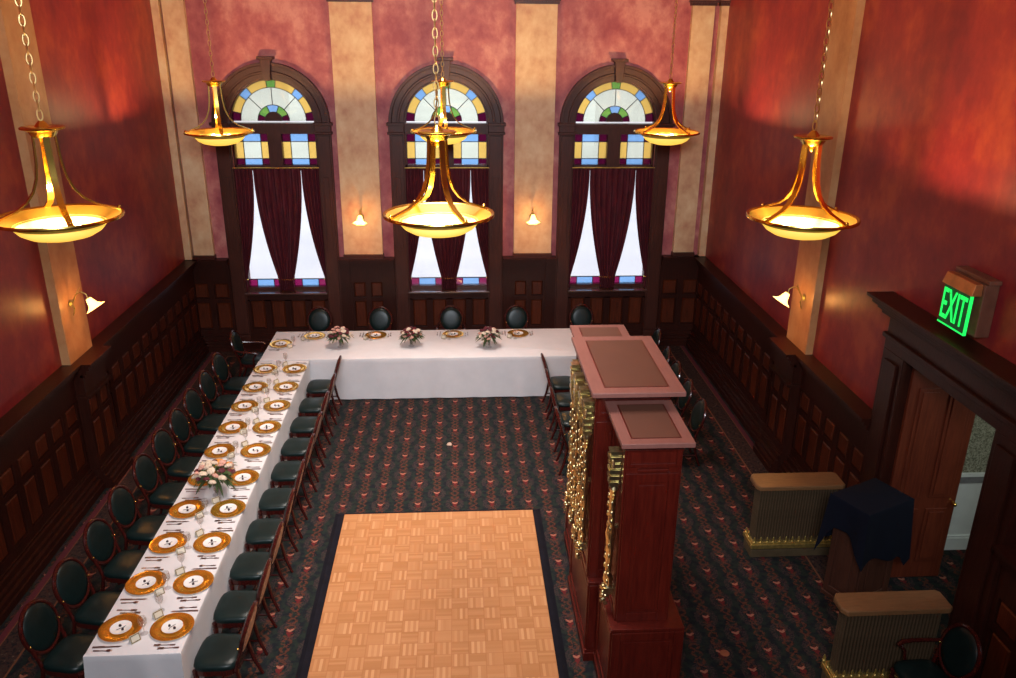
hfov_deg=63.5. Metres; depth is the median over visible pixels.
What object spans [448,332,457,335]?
dessert plate
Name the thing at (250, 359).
armchair
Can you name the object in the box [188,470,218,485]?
charger plate
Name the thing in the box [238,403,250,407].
dessert plate
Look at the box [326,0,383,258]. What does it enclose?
pilaster
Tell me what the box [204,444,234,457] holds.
charger plate
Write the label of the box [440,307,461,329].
cushion
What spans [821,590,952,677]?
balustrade
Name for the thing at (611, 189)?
curtain
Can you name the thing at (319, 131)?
window
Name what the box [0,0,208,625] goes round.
wall
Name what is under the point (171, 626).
dessert plate
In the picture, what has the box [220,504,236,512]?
dessert plate
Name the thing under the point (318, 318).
dining chair
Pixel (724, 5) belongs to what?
trim
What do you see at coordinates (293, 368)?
dessert plate
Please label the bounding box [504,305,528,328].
dining chair
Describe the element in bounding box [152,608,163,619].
place card
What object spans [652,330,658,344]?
cushion
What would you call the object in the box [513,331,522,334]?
dessert plate
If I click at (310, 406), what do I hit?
dining chair
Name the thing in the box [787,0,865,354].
trim
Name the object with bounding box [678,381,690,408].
cushion
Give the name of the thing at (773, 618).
floor
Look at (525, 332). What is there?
charger plate
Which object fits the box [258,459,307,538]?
dining chair
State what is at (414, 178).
curtain
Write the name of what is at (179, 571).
place card
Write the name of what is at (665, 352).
cushion
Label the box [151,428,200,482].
dining chair
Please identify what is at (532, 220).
wall sconce
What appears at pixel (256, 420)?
place card
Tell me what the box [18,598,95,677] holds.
dining chair
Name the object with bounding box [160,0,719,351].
wall
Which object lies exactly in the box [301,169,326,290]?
curtain
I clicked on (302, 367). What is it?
charger plate
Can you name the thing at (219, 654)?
dining chair
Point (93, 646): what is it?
knife
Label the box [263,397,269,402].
place card
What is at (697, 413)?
cushion
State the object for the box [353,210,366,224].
wall sconce
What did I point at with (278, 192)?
curtain
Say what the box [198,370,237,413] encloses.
dining chair
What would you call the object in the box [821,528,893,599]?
podium
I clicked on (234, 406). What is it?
charger plate
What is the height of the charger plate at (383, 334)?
0.024 m
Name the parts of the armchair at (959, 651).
leg, arm post, armrest, seat, frame, armrest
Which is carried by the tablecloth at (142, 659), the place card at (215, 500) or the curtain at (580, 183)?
the place card at (215, 500)
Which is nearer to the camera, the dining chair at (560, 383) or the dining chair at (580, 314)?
the dining chair at (560, 383)
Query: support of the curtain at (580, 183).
hanging from the window at (570, 132)
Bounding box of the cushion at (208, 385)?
[201,372,215,399]
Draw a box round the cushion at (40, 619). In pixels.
[23,602,57,650]
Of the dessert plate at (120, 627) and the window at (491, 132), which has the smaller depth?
the dessert plate at (120, 627)
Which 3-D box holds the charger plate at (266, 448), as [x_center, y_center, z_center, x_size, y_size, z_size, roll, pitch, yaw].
[-3.325,1.474,10.824,0.390,0.024,0.390,-1,21,-3]
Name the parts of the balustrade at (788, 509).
rod, rod, rod, rod, rod, rod, rod, rod, rod, rod, rod, rod, rod, rod, rod, rod, rail, rod, rod, rod, core panel, rod, rod, rod, rod, rod, rod, rod, rod, rod, rod, rod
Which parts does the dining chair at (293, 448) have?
seat, seat frame, leg, panel, frame, leg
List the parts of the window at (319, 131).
transom glass, sash glass, fanlight glass, curtain rod, sash, sill, transom glass, sash glass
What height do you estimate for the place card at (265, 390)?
0.075 m
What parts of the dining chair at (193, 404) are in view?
frame, seat frame, seat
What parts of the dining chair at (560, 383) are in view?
frame, leg, leg, seat, seat frame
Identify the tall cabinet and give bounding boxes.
[564,325,695,677]
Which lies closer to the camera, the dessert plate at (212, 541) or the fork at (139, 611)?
the fork at (139, 611)
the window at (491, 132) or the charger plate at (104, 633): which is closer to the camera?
the charger plate at (104, 633)
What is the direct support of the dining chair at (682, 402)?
on the floor
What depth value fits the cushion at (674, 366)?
13.32 m
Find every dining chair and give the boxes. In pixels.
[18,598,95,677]
[52,557,120,633]
[83,517,145,590]
[107,485,165,549]
[132,453,185,515]
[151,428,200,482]
[168,408,213,456]
[183,388,225,434]
[192,600,263,677]
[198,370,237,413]
[211,352,248,394]
[212,558,277,655]
[228,521,288,611]
[245,488,298,572]
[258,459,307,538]
[270,433,316,507]
[280,411,324,481]
[289,391,330,457]
[298,373,336,436]
[306,355,342,415]
[307,307,331,330]
[368,306,392,330]
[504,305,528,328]
[540,353,569,412]
[545,368,571,430]
[549,386,570,451]
[554,406,569,475]
[569,304,592,324]
[651,328,661,346]
[662,346,670,363]
[669,360,681,400]
[674,378,692,417]
[683,398,706,465]
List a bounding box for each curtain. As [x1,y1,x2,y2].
[234,169,253,290]
[253,169,301,290]
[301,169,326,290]
[406,169,423,289]
[424,168,470,289]
[471,168,488,288]
[569,168,589,287]
[590,168,635,287]
[635,168,653,287]
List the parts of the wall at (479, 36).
frame, panel, molding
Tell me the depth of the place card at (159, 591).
8.08 m
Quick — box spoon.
[93,649,111,651]
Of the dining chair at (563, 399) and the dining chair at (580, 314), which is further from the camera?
the dining chair at (580, 314)
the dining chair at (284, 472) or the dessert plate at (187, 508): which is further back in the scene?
the dining chair at (284, 472)
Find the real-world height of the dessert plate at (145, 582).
0.027 m
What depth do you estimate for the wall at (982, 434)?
9.91 m
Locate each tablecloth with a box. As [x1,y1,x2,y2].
[83,361,309,677]
[260,328,575,399]
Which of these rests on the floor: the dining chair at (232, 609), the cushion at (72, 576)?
the dining chair at (232, 609)
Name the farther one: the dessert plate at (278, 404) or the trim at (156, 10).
the trim at (156, 10)
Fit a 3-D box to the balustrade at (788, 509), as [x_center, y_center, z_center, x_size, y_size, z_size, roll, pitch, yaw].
[3.458,2.147,9.999,1.070,1.000,0.325,-1,21,-3]
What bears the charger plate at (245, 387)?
on the tablecloth at (142, 659)
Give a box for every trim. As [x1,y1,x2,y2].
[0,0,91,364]
[150,0,193,259]
[161,0,216,259]
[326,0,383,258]
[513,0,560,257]
[671,0,719,256]
[697,0,730,255]
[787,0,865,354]
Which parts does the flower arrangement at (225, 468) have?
flower, flower, flower, flower, flower, flower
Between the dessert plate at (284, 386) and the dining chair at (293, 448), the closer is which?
the dining chair at (293, 448)
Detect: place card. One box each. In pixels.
[129,632,140,644]
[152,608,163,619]
[154,586,164,596]
[175,566,184,576]
[176,546,185,555]
[194,528,203,537]
[195,511,203,519]
[211,496,220,504]
[227,452,234,459]
[240,428,247,434]
[241,440,248,447]
[251,406,258,412]
[252,417,259,423]
[262,387,268,393]
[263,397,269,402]
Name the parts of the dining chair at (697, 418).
leg, frame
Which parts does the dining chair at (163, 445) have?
frame, seat frame, seat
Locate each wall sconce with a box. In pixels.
[68,287,104,315]
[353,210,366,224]
[526,207,539,224]
[773,284,805,308]
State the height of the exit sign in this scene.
0.545 m
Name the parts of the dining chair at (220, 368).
frame, seat frame, seat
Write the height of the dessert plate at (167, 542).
0.027 m
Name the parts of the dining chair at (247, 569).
leg, seat, seat frame, leg, frame, panel, leg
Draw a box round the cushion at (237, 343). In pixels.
[232,332,243,355]
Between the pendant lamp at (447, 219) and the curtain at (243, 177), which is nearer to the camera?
the pendant lamp at (447, 219)
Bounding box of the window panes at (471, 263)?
[236,82,641,284]
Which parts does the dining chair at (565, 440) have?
leg, frame, leg, seat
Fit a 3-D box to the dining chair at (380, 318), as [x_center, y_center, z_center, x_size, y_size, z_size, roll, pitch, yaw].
[-2.465,-0.075,15.757,0.488,0.988,0.592,0,21,-2]
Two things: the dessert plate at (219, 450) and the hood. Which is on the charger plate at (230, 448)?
the dessert plate at (219, 450)
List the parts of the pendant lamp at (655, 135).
lamp shade, chain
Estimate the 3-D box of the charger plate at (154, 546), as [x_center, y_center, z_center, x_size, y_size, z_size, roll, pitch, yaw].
[-3.673,2.211,8.874,0.390,0.024,0.390,-1,21,-3]
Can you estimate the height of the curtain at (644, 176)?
2.380 m
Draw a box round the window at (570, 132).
[554,58,674,335]
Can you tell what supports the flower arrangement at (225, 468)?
on the tablecloth at (142, 659)
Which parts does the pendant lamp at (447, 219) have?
bulb, chain, lamp shade, bulb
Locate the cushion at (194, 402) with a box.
[186,390,202,418]
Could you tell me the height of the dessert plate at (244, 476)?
0.027 m
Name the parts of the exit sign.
sign panel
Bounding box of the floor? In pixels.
[0,346,965,677]
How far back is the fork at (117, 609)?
7.87 m
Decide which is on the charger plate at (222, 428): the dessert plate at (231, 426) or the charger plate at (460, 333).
the dessert plate at (231, 426)
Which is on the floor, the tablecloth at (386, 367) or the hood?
the tablecloth at (386, 367)
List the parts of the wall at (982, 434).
rail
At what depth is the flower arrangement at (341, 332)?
14.20 m
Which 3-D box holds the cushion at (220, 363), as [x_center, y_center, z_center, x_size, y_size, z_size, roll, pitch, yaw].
[-4.750,0.472,13.582,0.142,0.443,0.417,2,21,4]
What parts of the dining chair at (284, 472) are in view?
seat, seat frame, leg, frame, panel, leg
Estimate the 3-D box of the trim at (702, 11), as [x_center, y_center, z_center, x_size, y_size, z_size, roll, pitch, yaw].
[3.472,-4.711,15.043,0.502,6.550,0.151,-1,21,-3]
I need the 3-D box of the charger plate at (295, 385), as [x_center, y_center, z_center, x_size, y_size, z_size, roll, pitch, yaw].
[-3.446,0.746,12.742,0.390,0.024,0.390,-1,21,-3]
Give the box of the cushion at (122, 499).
[111,488,134,524]
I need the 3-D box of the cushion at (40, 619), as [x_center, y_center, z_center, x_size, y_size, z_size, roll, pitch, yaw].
[-4.386,2.702,7.708,0.142,0.443,0.417,3,21,6]
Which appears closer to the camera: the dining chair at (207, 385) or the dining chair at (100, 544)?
the dining chair at (100, 544)
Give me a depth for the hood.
7.56 m
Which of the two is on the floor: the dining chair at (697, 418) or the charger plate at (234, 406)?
the dining chair at (697, 418)
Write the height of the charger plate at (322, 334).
0.024 m
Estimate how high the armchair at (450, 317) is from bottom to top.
0.988 m
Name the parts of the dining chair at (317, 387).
seat, seat frame, leg, frame, leg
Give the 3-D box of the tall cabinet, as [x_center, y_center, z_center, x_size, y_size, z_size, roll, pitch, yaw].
[1.086,1.596,8.499,0.916,3.053,2.895,-1,21,-3]
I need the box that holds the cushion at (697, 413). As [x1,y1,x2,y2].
[690,400,703,429]
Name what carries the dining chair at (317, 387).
on the floor
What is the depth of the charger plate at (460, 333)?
15.01 m
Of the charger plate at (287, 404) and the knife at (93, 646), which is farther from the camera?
the charger plate at (287, 404)
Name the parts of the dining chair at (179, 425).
frame, seat frame, seat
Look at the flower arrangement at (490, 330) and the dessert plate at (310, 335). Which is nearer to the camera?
the flower arrangement at (490, 330)
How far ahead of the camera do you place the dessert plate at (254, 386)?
12.73 m
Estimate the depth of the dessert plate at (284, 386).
12.75 m
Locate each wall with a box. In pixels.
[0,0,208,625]
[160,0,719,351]
[686,0,1015,677]
[944,415,995,549]
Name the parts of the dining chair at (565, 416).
frame, leg, leg, seat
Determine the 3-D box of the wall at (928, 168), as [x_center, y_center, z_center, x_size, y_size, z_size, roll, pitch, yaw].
[4.309,-0.873,7.618,0.610,8.550,17.530,-1,21,-3]
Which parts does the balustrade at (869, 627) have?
rod, rod, rod, rod, rod, rod, rod, rod, rail, rod, rod, rod, rod, rod, rod, rod, rod, rod, rod, core panel, rod, rod, rod, rod, rod, rod, rod, rod, rod, rod, rod, rod, rod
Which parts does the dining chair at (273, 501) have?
leg, seat, seat frame, leg, frame, panel, leg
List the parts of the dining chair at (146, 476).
frame, leg, seat frame, seat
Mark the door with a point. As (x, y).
(933, 382)
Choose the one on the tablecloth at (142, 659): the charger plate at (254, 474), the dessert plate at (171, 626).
the charger plate at (254, 474)
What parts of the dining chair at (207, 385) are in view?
frame, seat frame, seat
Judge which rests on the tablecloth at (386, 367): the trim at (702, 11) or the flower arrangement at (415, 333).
the flower arrangement at (415, 333)
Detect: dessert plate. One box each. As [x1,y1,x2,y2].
[110,620,131,633]
[136,576,155,587]
[159,537,177,547]
[161,619,182,632]
[178,504,195,512]
[183,575,202,587]
[203,537,221,546]
[212,447,226,453]
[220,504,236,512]
[226,424,239,429]
[235,473,250,480]
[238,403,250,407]
[248,447,262,453]
[249,384,261,388]
[259,366,270,370]
[260,423,273,429]
[270,402,283,407]
[275,341,285,344]
[280,384,291,388]
[289,366,299,370]
[309,334,319,336]
[371,333,380,336]
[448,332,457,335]
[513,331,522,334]
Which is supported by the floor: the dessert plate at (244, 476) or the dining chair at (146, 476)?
the dining chair at (146, 476)
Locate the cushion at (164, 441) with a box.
[155,431,174,463]
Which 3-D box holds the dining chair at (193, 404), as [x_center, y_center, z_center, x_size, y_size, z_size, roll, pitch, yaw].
[-4.485,1.213,12.309,0.592,0.988,0.488,2,21,5]
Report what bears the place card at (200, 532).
on the tablecloth at (142, 659)
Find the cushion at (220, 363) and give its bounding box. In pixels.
[214,354,227,380]
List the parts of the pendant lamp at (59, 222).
chain, bulb, lamp shade, bulb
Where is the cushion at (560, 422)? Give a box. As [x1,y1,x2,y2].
[558,410,565,437]
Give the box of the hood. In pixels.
[942,271,982,296]
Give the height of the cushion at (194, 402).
0.443 m
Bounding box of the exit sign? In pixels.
[937,266,1002,337]
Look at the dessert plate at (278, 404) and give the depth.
12.11 m
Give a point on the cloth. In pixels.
(877, 517)
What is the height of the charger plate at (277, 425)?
0.024 m
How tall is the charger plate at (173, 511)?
0.024 m
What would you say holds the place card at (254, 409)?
on the tablecloth at (142, 659)
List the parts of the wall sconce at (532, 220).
lamp shade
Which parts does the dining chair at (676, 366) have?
frame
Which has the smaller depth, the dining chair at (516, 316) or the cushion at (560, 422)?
the cushion at (560, 422)
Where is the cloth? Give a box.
[813,478,914,570]
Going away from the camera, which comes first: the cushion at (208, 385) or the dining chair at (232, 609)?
the dining chair at (232, 609)
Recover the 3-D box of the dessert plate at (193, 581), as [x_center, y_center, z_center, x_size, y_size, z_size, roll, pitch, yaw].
[-3.163,2.441,8.255,0.192,0.027,0.192,9,22,20]
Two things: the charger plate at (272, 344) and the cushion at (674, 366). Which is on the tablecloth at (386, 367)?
the charger plate at (272, 344)
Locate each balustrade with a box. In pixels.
[743,472,844,556]
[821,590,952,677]
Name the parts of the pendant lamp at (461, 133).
chain, lamp shade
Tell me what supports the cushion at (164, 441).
on the dining chair at (163, 445)
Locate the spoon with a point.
(108, 650)
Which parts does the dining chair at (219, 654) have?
leg, seat, seat frame, leg, frame, panel, leg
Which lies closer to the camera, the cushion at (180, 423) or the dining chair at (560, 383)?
the cushion at (180, 423)
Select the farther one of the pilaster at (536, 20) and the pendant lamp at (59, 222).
the pilaster at (536, 20)
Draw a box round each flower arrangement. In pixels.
[191,459,237,497]
[326,326,353,344]
[400,326,424,343]
[475,326,500,345]
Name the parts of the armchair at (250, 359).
frame, armrest, seat frame, seat, armrest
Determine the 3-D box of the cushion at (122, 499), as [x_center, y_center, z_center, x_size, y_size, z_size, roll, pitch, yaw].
[-4.517,1.968,9.640,0.142,0.443,0.417,2,21,4]
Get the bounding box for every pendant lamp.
[0,0,124,242]
[183,0,254,145]
[382,0,494,237]
[410,0,476,144]
[634,1,699,144]
[746,0,860,239]
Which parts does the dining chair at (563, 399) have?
frame, leg, leg, seat, seat frame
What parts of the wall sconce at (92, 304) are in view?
arm, lamp shade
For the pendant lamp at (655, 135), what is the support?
hanging from the ceiling
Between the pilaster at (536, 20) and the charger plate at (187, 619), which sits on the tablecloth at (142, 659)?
the charger plate at (187, 619)
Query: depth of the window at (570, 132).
15.56 m
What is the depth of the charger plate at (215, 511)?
9.52 m
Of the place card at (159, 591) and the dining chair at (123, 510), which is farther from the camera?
the dining chair at (123, 510)
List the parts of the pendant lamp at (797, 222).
bulb, lamp shade, bulb, chain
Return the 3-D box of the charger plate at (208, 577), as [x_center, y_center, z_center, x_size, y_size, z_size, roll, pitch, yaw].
[-3.163,2.449,8.258,0.390,0.024,0.390,-1,21,-3]
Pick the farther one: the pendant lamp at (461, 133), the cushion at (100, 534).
the pendant lamp at (461, 133)
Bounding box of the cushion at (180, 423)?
[172,410,188,440]
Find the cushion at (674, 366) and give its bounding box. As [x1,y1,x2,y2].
[671,363,678,377]
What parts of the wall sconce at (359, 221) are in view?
lamp shade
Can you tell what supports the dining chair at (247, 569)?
on the floor
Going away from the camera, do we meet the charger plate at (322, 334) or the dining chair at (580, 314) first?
the charger plate at (322, 334)
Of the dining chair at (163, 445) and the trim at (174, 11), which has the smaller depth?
the dining chair at (163, 445)
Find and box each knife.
[92,646,120,647]
[120,598,146,599]
[171,610,197,611]
[193,567,216,569]
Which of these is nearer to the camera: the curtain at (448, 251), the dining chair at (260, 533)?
the dining chair at (260, 533)
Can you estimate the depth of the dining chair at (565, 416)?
12.39 m
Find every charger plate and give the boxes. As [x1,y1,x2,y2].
[98,613,143,641]
[125,570,166,594]
[149,532,186,553]
[150,612,193,640]
[169,500,204,517]
[173,570,213,593]
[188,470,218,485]
[193,532,230,552]
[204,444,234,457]
[210,499,245,517]
[218,421,246,433]
[227,469,258,485]
[231,400,258,411]
[240,443,270,457]
[242,382,267,391]
[252,420,280,432]
[253,364,277,372]
[263,400,290,410]
[269,339,291,347]
[273,381,298,391]
[282,364,306,372]
[304,332,324,338]
[365,331,386,338]
[442,330,463,337]
[507,329,528,336]
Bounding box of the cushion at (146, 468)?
[136,456,156,490]
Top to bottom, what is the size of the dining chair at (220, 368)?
0.988 m
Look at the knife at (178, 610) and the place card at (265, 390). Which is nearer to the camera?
the knife at (178, 610)
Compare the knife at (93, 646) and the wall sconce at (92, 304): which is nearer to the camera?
the knife at (93, 646)
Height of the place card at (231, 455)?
0.075 m
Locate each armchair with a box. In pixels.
[229,330,265,376]
[436,305,465,329]
[889,623,982,677]
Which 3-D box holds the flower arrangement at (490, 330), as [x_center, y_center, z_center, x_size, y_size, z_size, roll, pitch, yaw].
[-0.328,-0.034,14.374,0.488,0.374,0.483,8,22,20]
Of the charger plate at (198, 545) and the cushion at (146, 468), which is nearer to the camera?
the charger plate at (198, 545)
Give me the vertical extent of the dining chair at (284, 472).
0.988 m
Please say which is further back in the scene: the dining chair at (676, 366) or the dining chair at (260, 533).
the dining chair at (676, 366)
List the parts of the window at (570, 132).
sash glass, transom glass, sill, sash, curtain rod, fanlight glass, sash glass, transom glass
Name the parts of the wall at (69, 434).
panel, frame, molding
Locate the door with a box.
[859,291,1015,672]
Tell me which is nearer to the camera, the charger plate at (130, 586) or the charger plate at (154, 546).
the charger plate at (130, 586)
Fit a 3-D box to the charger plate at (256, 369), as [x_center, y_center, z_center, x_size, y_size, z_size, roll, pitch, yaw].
[-3.959,0.492,13.400,0.390,0.024,0.390,-1,21,-3]
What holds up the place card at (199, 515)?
on the tablecloth at (142, 659)
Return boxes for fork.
[117,609,136,610]
[120,611,140,613]
[154,644,174,645]
[180,599,199,601]
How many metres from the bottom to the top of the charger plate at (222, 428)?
0.024 m
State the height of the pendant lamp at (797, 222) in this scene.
4.375 m
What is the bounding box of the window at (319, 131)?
[209,56,342,349]
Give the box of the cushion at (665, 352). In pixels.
[662,348,668,360]
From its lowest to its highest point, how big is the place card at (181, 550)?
0.075 m
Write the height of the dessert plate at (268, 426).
0.027 m
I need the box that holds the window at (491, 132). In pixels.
[386,57,505,329]
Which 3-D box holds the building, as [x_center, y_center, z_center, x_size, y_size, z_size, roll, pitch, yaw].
[21.645,-13.717,46.786,32.200,7.300,15.500,-1,21,-3]
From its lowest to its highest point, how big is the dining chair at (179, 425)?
0.988 m
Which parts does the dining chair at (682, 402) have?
frame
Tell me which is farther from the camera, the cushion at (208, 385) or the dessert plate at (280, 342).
the dessert plate at (280, 342)
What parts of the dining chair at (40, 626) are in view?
frame, leg, seat frame, seat, leg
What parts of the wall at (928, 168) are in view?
molding, frame, panel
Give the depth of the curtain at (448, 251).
15.88 m
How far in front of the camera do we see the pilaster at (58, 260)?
10.02 m
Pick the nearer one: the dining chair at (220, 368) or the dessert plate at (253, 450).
the dessert plate at (253, 450)
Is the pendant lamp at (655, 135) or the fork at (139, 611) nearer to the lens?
the fork at (139, 611)
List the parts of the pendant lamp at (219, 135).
chain, lamp shade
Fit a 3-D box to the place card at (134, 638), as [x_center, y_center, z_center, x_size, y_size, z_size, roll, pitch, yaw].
[-3.400,2.717,7.471,0.056,0.075,0.090,17,26,37]
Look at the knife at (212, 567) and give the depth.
8.48 m
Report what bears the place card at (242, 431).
on the tablecloth at (142, 659)
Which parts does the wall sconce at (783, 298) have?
lamp shade, arm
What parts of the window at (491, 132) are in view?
transom glass, sash glass, sash, fanlight glass, curtain rod, sill, transom glass, sash glass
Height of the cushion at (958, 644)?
0.443 m
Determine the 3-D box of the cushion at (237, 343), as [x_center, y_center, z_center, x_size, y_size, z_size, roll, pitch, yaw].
[-4.808,0.087,14.595,0.142,0.443,0.417,0,21,-1]
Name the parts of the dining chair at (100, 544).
frame, leg, seat frame, seat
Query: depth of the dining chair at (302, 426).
12.14 m
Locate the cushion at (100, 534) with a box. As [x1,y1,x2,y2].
[87,521,113,560]
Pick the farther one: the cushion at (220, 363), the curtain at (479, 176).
the curtain at (479, 176)
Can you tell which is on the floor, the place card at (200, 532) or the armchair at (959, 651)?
the armchair at (959, 651)
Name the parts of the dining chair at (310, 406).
seat, seat frame, leg, frame, leg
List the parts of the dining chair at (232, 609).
leg, seat, seat frame, leg, frame, panel, leg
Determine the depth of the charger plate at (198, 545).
8.89 m
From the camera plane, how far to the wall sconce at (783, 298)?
11.25 m
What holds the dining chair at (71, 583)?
on the floor
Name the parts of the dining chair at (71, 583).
frame, leg, seat frame, seat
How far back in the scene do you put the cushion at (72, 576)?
8.28 m
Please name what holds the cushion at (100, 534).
on the dining chair at (100, 544)
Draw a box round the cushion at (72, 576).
[57,561,87,604]
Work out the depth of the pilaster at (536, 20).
15.11 m
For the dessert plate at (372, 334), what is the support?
on the charger plate at (383, 334)
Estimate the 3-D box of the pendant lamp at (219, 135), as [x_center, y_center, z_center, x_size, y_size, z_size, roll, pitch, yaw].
[-4.499,-5.095,12.140,1.058,4.375,1.058,13,24,30]
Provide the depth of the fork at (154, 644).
7.44 m
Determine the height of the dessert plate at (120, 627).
0.027 m
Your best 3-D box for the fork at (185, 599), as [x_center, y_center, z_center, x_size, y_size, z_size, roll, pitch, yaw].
[-3.103,2.551,8.016,0.190,0.005,0.026,-1,21,-5]
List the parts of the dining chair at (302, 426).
seat, seat frame, leg, panel, frame, leg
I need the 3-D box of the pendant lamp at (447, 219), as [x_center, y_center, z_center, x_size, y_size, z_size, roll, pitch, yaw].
[-0.639,-3.040,7.078,1.058,4.375,1.058,-5,22,-15]
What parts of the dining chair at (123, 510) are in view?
frame, leg, seat frame, seat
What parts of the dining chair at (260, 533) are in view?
leg, seat, seat frame, leg, frame, leg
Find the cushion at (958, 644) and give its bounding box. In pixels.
[941,627,976,676]
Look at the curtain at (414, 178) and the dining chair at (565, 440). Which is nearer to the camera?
the dining chair at (565, 440)
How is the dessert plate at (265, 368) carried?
on the charger plate at (256, 369)
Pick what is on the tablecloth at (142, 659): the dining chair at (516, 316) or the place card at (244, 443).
the place card at (244, 443)
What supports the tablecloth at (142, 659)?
on the floor
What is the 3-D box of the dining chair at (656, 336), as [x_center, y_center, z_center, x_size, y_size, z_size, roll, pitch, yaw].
[2.457,0.272,14.959,0.592,0.988,0.488,-1,21,-3]
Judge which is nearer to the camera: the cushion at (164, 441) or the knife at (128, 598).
the knife at (128, 598)
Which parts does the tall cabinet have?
cornice, cornice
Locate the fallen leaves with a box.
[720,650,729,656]
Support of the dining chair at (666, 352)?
on the floor

